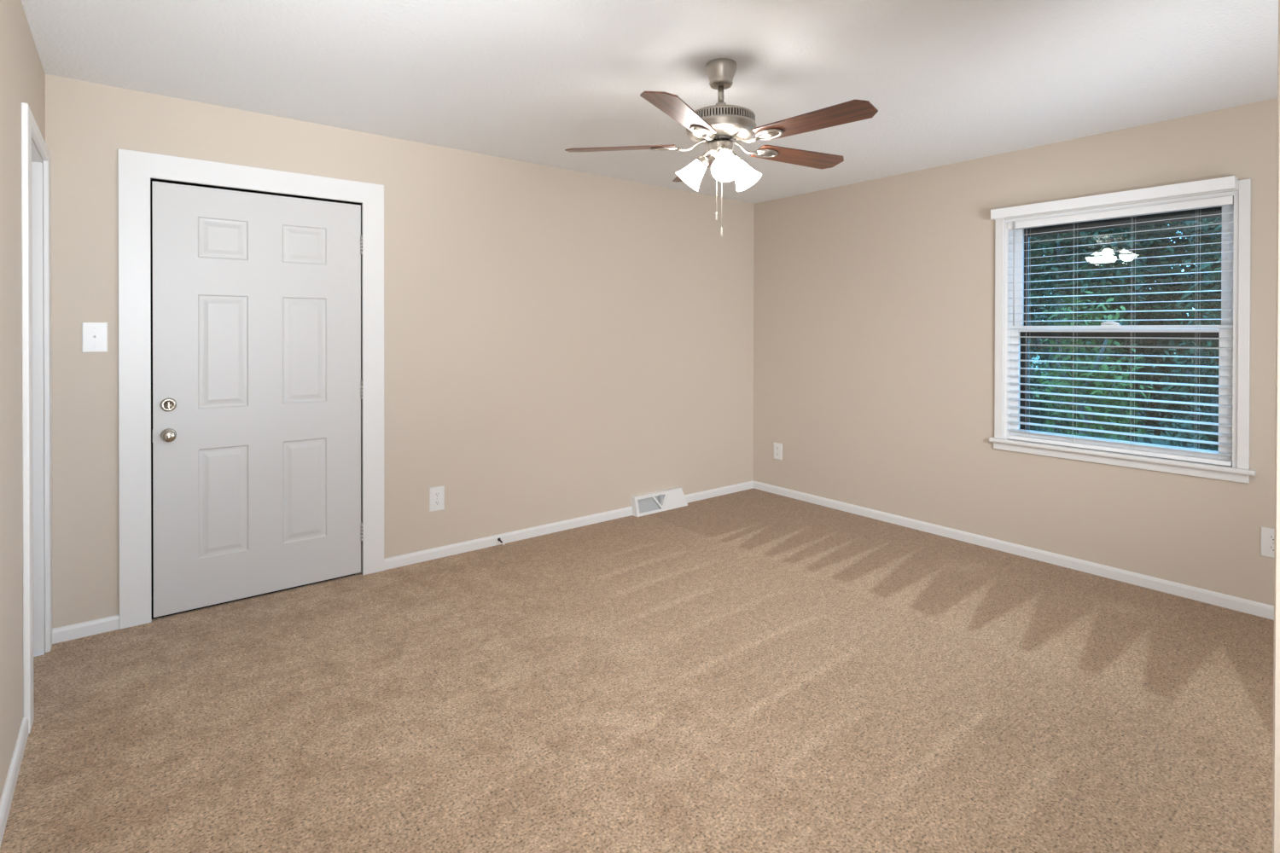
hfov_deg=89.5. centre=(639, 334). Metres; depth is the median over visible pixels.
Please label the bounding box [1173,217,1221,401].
leafy tree
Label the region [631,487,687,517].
air vent
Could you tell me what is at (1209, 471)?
trim
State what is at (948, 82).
ceiling
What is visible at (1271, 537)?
receptacle
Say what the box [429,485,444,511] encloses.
electrical outlet
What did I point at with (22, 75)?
wall
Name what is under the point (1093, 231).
leafy tree
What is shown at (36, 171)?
trim
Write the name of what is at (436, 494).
receptacle
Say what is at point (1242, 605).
baseboard
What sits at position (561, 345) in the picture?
wall
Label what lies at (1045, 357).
leafy shrub
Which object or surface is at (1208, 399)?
leafy shrub
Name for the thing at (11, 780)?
baseboard
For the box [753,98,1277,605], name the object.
wall
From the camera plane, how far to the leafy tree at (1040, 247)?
11.68 m
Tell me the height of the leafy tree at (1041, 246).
6.710 m
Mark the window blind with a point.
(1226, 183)
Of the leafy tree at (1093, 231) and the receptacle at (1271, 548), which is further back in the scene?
the leafy tree at (1093, 231)
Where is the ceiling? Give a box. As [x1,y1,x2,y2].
[20,0,1278,203]
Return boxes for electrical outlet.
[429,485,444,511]
[773,442,782,459]
[1260,526,1274,558]
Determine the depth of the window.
3.49 m
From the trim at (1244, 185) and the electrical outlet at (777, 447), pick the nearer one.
the trim at (1244, 185)
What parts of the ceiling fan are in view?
blade, blade, lamp shade, blade, lamp arm, rotor plate, pull chain, lamp arm, motor, bulb, lamp shade, lamp arm, lamp shade, blade, blade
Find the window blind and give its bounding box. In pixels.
[990,175,1237,466]
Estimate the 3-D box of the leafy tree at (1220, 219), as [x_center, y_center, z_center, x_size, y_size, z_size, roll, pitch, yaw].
[10.903,-1.308,11.255,2.276,6.259,2.298,0,0,40]
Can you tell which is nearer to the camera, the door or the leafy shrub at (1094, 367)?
the door
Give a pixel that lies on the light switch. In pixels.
(94, 334)
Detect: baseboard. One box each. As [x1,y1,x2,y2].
[0,717,28,848]
[52,481,753,644]
[752,480,1274,620]
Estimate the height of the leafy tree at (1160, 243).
5.062 m
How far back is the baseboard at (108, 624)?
3.97 m
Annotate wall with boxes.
[0,0,45,800]
[45,74,754,628]
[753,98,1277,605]
[1272,0,1279,852]
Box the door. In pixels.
[152,180,362,617]
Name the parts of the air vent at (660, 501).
plate, damper blade, damper blade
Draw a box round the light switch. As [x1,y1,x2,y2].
[81,322,107,352]
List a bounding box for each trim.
[20,102,52,734]
[117,148,383,629]
[989,437,1256,483]
[994,178,1250,469]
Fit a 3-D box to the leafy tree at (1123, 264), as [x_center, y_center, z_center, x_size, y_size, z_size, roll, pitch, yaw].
[5.893,-0.197,9.101,2.008,4.047,2.105,0,0,-38]
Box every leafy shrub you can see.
[1028,290,1120,435]
[1028,290,1154,442]
[1144,310,1221,451]
[1210,407,1218,437]
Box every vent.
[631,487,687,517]
[696,106,755,121]
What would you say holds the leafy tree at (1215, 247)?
on the ground
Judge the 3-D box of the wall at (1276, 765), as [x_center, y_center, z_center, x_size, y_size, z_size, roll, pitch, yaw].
[0.838,0.125,0.708,0.650,2.440,0.125,0,0,-38]
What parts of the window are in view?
storm frame, sash, sash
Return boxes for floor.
[0,488,1274,852]
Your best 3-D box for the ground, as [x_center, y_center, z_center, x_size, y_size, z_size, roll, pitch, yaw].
[41.858,1.726,50.686,119.860,0.200,140.000,0,0,-38]
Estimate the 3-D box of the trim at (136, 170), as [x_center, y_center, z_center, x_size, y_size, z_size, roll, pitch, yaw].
[-1.935,0.245,3.319,1.157,2.161,0.160,0,0,-38]
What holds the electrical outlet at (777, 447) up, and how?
attached to the wall at (874, 300)
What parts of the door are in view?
knob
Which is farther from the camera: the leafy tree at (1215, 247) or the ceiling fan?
the leafy tree at (1215, 247)
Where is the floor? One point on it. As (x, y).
(751, 671)
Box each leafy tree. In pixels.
[1028,226,1153,440]
[1028,245,1045,360]
[1028,247,1046,374]
[1042,224,1175,407]
[1050,223,1170,399]
[1061,218,1213,443]
[1149,220,1209,389]
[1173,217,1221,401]
[1175,217,1221,418]
[1182,218,1221,372]
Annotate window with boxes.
[1003,191,1239,467]
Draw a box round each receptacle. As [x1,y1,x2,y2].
[434,492,440,497]
[434,500,440,506]
[1268,535,1274,541]
[1268,545,1274,552]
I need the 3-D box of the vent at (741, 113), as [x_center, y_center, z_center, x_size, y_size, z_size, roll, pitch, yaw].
[0.332,-0.872,2.649,0.277,0.028,0.277,0,0,2]
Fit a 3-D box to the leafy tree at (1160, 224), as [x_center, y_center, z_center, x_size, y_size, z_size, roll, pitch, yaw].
[11.066,-1.517,15.300,2.587,6.631,2.366,0,0,-19]
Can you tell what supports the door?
in the wall at (561, 345)
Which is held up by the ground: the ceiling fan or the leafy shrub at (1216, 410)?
the leafy shrub at (1216, 410)
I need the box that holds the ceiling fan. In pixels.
[564,58,878,236]
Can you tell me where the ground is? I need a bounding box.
[1029,352,1210,449]
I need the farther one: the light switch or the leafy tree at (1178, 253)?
the leafy tree at (1178, 253)
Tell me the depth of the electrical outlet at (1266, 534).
3.04 m
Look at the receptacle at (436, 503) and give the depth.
3.82 m

